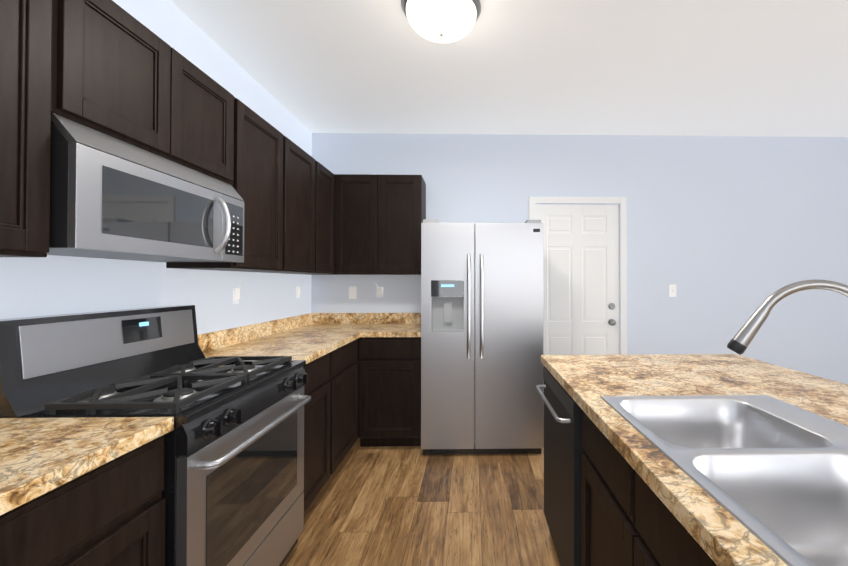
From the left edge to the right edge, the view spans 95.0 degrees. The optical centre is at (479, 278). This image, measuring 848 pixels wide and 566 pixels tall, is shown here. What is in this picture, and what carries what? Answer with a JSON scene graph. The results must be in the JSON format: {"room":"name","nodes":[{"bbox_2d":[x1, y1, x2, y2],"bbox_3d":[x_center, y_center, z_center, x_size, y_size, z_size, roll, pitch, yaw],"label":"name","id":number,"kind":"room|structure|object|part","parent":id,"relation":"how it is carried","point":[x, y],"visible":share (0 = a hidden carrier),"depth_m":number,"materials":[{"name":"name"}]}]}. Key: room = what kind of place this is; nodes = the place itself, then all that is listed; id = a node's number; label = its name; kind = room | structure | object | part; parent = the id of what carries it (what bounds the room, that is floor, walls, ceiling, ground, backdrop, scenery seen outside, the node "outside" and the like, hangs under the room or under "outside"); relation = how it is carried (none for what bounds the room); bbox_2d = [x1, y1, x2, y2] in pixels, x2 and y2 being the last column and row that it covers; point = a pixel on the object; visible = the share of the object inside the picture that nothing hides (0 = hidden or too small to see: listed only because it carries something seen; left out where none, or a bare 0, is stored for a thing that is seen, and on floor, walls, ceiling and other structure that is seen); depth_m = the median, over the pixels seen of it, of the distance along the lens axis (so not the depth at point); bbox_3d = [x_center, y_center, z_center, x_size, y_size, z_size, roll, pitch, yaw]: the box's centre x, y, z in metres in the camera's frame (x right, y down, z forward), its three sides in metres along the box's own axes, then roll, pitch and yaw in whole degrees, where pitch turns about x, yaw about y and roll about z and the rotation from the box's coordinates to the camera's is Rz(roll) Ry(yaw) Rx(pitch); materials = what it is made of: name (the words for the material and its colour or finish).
{"room":"kitchen","nodes":[
{"label":"kitchen","id":0,"kind":"room"},
{"bbox_2d":[0,0,311,334],"bbox_3d":[-1.534,-0.042,0.107,0.100,2.680,7.100,0,-1,-1],"label":"wall","id":1,"kind":"structure","parent":0,"point":[44,286],"depth_m":1.93,"materials":[{"name":"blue paint"}]},
{"bbox_2d":[0,0,51,256],"bbox_3d":[-1.327,-0.484,0.673,0.331,0.845,0.775,0,-1,-1],"label":"upper cabinet","id":2,"kind":"object","parent":1,"relation":"attached to","point":[25,76],"visible":1,"depth_m":0.99,"materials":[{"name":"brown wood"}]},
{"bbox_2d":[51,0,233,183],"bbox_3d":[-1.343,-0.680,1.468,0.331,0.438,0.800,0,-1,-1],"label":"upper cabinet","id":3,"kind":"object","parent":1,"relation":"attached to","point":[119,72],"visible":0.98,"depth_m":1.32,"materials":[{"name":"brown wood"}]},
{"bbox_2d":[47,113,243,261],"bbox_3d":[-1.286,-0.269,1.460,0.444,0.375,0.790,0,-1,-1],"label":"microwave","id":4,"kind":"object","parent":3,"relation":"attached to","point":[111,197],"visible":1,"depth_m":1.26,"materials":[{"name":"silver metal"}]},
{"bbox_2d":[166,97,293,272],"bbox_3d":[-1.357,-0.469,2.147,0.330,0.845,0.553,0,-1,-1],"label":"upper cabinet","id":5,"kind":"object","parent":1,"relation":"attached to","point":[283,186],"depth_m":2.13,"materials":[{"name":"brown wood"}]},
{"bbox_2d":[233,281,244,303],"bbox_3d":[-1.515,0.089,2.447,0.032,0.142,0.120,0,-1,-1],"label":"electrical outlet","id":6,"kind":"object","parent":1,"relation":"attached to","point":[236,294],"visible":1,"depth_m":2.41,"materials":[{"name":"white plastic"}]},
{"bbox_2d":[296,282,302,297],"bbox_3d":[-1.532,0.098,3.307,0.032,0.142,0.120,0,-1,-1],"label":"electrical outlet","id":7,"kind":"object","parent":1,"relation":"attached to","point":[297,291],"visible":1,"depth_m":3.27,"materials":[{"name":"white plastic"}]},
{"bbox_2d":[284,143,321,274],"bbox_3d":[-1.366,-0.465,2.595,0.330,0.845,0.626,0,-1,-1],"label":"upper cabinet","id":8,"kind":"object","parent":1,"relation":"attached to","point":[307,171],"depth_m":2.72,"materials":[{"name":"brown wood"}]},
{"bbox_2d":[322,165,337,274],"bbox_3d":[-1.374,-0.461,2.999,0.330,0.845,0.463,0,-1,-1],"label":"upper cabinet","id":9,"kind":"object","parent":1,"relation":"attached to","point":[328,178],"depth_m":3.09,"materials":[{"name":"brown wood"}]},
{"bbox_2d":[282,438,560,565],"bbox_3d":[1.780,1.329,0.160,6.530,0.060,6.900,0,-1,-1],"label":"floor","id":10,"kind":"structure","parent":0,"point":[394,506],"depth_m":2.16,"materials":[{"name":"brown wood"}]},
{"bbox_2d":[0,436,164,565],"bbox_3d":[-1.184,0.866,0.739,0.619,0.872,0.693,0,-1,-1],"label":"base cabinet","id":11,"kind":"object","parent":10,"relation":"on","point":[111,513],"visible":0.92,"depth_m":0.88,"materials":[{"name":"brown wood"}]},
{"bbox_2d":[0,417,173,515],"bbox_3d":[-1.167,0.353,0.166,0.632,0.138,1.850,0,-1,-1],"label":"countertop","id":12,"kind":"structure","parent":11,"relation":"on","point":[39,457],"depth_m":0.90,"materials":[{"name":"stone"}]},
{"bbox_2d":[0,305,310,565],"bbox_3d":[-1.119,0.719,1.486,0.667,1.185,0.787,0,-1,-1],"label":"range","id":13,"kind":"object","parent":10,"relation":"on","point":[232,493],"visible":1,"depth_m":1.33,"materials":[{"name":"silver metal"}]},
{"bbox_2d":[303,348,338,511],"bbox_3d":[-1.212,0.879,2.152,0.619,0.872,0.543,0,-1,-1],"label":"base cabinet","id":14,"kind":"object","parent":10,"relation":"on","point":[331,418],"depth_m":2.22,"materials":[{"name":"brown wood"}]},
{"bbox_2d":[339,339,357,463],"bbox_3d":[-1.221,0.883,2.599,0.619,0.872,0.633,0,-1,-1],"label":"base cabinet","id":15,"kind":"object","parent":10,"relation":"on","point":[348,353],"depth_m":2.70,"materials":[{"name":"brown wood"}]},
{"bbox_2d":[198,313,420,363],"bbox_3d":[-0.986,0.378,2.725,1.095,0.138,1.672,0,-1,-1],"label":"countertop","id":16,"kind":"structure","parent":15,"relation":"on","point":[309,337],"depth_m":2.71,"materials":[{"name":"stone"}]},
{"bbox_2d":[358,337,420,446],"bbox_3d":[-0.699,0.890,3.253,0.489,0.873,0.619,0,-1,-1],"label":"base cabinet","id":17,"kind":"object","parent":10,"relation":"on","point":[389,391],"visible":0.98,"depth_m":2.95,"materials":[{"name":"brown wood"}]},
{"bbox_2d":[421,219,543,454],"bbox_3d":[0.016,0.445,3.167,0.907,1.765,0.774,0,-1,-1],"label":"refrigerator","id":18,"kind":"object","parent":10,"relation":"on","point":[481,328],"visible":1,"depth_m":2.85,"materials":[{"name":"silver metal"}]},
{"bbox_2d":[536,366,583,565],"bbox_3d":[0.617,0.878,1.692,0.666,0.866,0.592,0,-1,-1],"label":"dishwasher","id":19,"kind":"object","parent":10,"relation":"on","point":[563,450],"visible":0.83,"depth_m":1.56,"materials":[{"name":"black metal"}]},
{"bbox_2d":[581,410,613,565],"bbox_3d":[0.694,0.870,1.129,0.663,0.876,0.528,0,-1,-1],"label":"base cabinet","id":20,"kind":"object","parent":10,"relation":"on","point":[597,460],"depth_m":1.21,"materials":[{"name":"brown wood"}]},
{"bbox_2d":[541,354,847,565],"bbox_3d":[0.879,0.405,0.274,1.042,0.038,3.545,0,-1,-1],"label":"countertop","id":21,"kind":"structure","parent":20,"relation":"on","point":[718,533],"depth_m":1.31,"materials":[{"name":"stone"}]},
{"bbox_2d":[600,395,847,565],"bbox_3d":[0.691,0.494,0.866,0.563,0.214,0.842,0,-1,-1],"label":"sink","id":22,"kind":"object","parent":21,"relation":"in","point":[770,473],"visible":0.75,"depth_m":0.85,"materials":[{"name":"silver metal"}]},
{"bbox_2d":[727,279,847,354],"bbox_3d":[0.835,0.195,0.914,0.422,0.384,0.148,0,-1,-1],"label":"faucet","id":23,"kind":"object","parent":21,"relation":"on","point":[741,339],"visible":1,"depth_m":0.94,"materials":[{"name":"silver metal"}]},
{"bbox_2d":[614,447,716,565],"bbox_3d":[0.703,0.866,0.719,0.663,0.876,0.528,0,-1,-1],"label":"base cabinet","id":24,"kind":"object","parent":10,"relation":"on","point":[628,517],"depth_m":0.86,"materials":[{"name":"brown wood"}]},
{"bbox_2d":[170,0,847,136],"bbox_3d":[1.780,-1.431,0.187,6.730,0.100,7.100,0,-1,-1],"label":"ceiling","id":25,"kind":"structure","parent":0,"point":[775,68],"depth_m":2.46,"materials":[{"name":"white paint"}]},
{"bbox_2d":[401,0,480,42],"bbox_3d":[-0.190,-1.286,1.927,0.396,0.157,0.396,0,-1,-1],"label":"ceiling light","id":26,"kind":"object","parent":25,"relation":"attached to","point":[443,21],"visible":1,"depth_m":1.86,"materials":[{"name":"white glass"}]},
{"bbox_2d":[311,133,847,383],"bbox_3d":[1.710,-0.008,3.673,6.530,2.680,0.100,0,-1,-1],"label":"wall","id":27,"kind":"structure","parent":0,"point":[727,236],"depth_m":3.63,"materials":[{"name":"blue paint"}]},
{"bbox_2d":[349,286,355,298],"bbox_3d":[-1.173,0.131,3.559,0.070,0.114,0.008,0,-1,-1],"label":"electrical outlet","id":28,"kind":"object","parent":27,"relation":"attached to","point":[352,292],"visible":1,"depth_m":3.56,"materials":[{"name":"white plastic"}]},
{"bbox_2d":[375,283,382,296],"bbox_3d":[-0.939,0.107,3.552,0.091,0.137,0.032,0,-1,-1],"label":"electrical outlet","id":29,"kind":"object","parent":27,"relation":"attached to","point":[379,291],"visible":1,"depth_m":3.56,"materials":[{"name":"white plastic"}]},
{"bbox_2d":[334,174,425,274],"bbox_3d":[-0.865,-0.458,3.407,0.739,0.845,0.331,0,-1,-1],"label":"upper cabinet","id":30,"kind":"object","parent":27,"relation":"attached to","point":[378,220],"visible":1,"depth_m":3.25,"materials":[{"name":"brown wood"}]},
{"bbox_2d":[535,204,618,366],"bbox_3d":[0.919,0.313,3.608,0.789,2.022,0.105,0,-1,-1],"label":"door","id":31,"kind":"structure","parent":27,"relation":"in","point":[580,268],"depth_m":3.62,"materials":[{"name":"white paint"}]},
{"bbox_3d":[1.244,0.338,3.594,0.066,0.214,0.062,0,-1,-1],"label":"door knob","id":32,"kind":"part","parent":31,"relation":"part of","materials":[{"name":"silver metal"}]},
{"bbox_2d":[529,197,626,354],"bbox_3d":[0.920,0.285,3.595,0.913,2.092,0.016,0,-1,-1],"label":"door frame","id":33,"kind":"structure","parent":27,"relation":"attached to","point":[621,201],"depth_m":3.60,"materials":[{"name":"white paint"}]},
{"bbox_2d":[669,285,675,296],"bbox_3d":[1.816,0.116,3.616,0.070,0.116,0.014,0,-1,-1],"label":"light switch","id":34,"kind":"object","parent":27,"relation":"attached to","point":[672,290],"visible":1,"depth_m":3.62,"materials":[{"name":"white plastic"}]}
]}

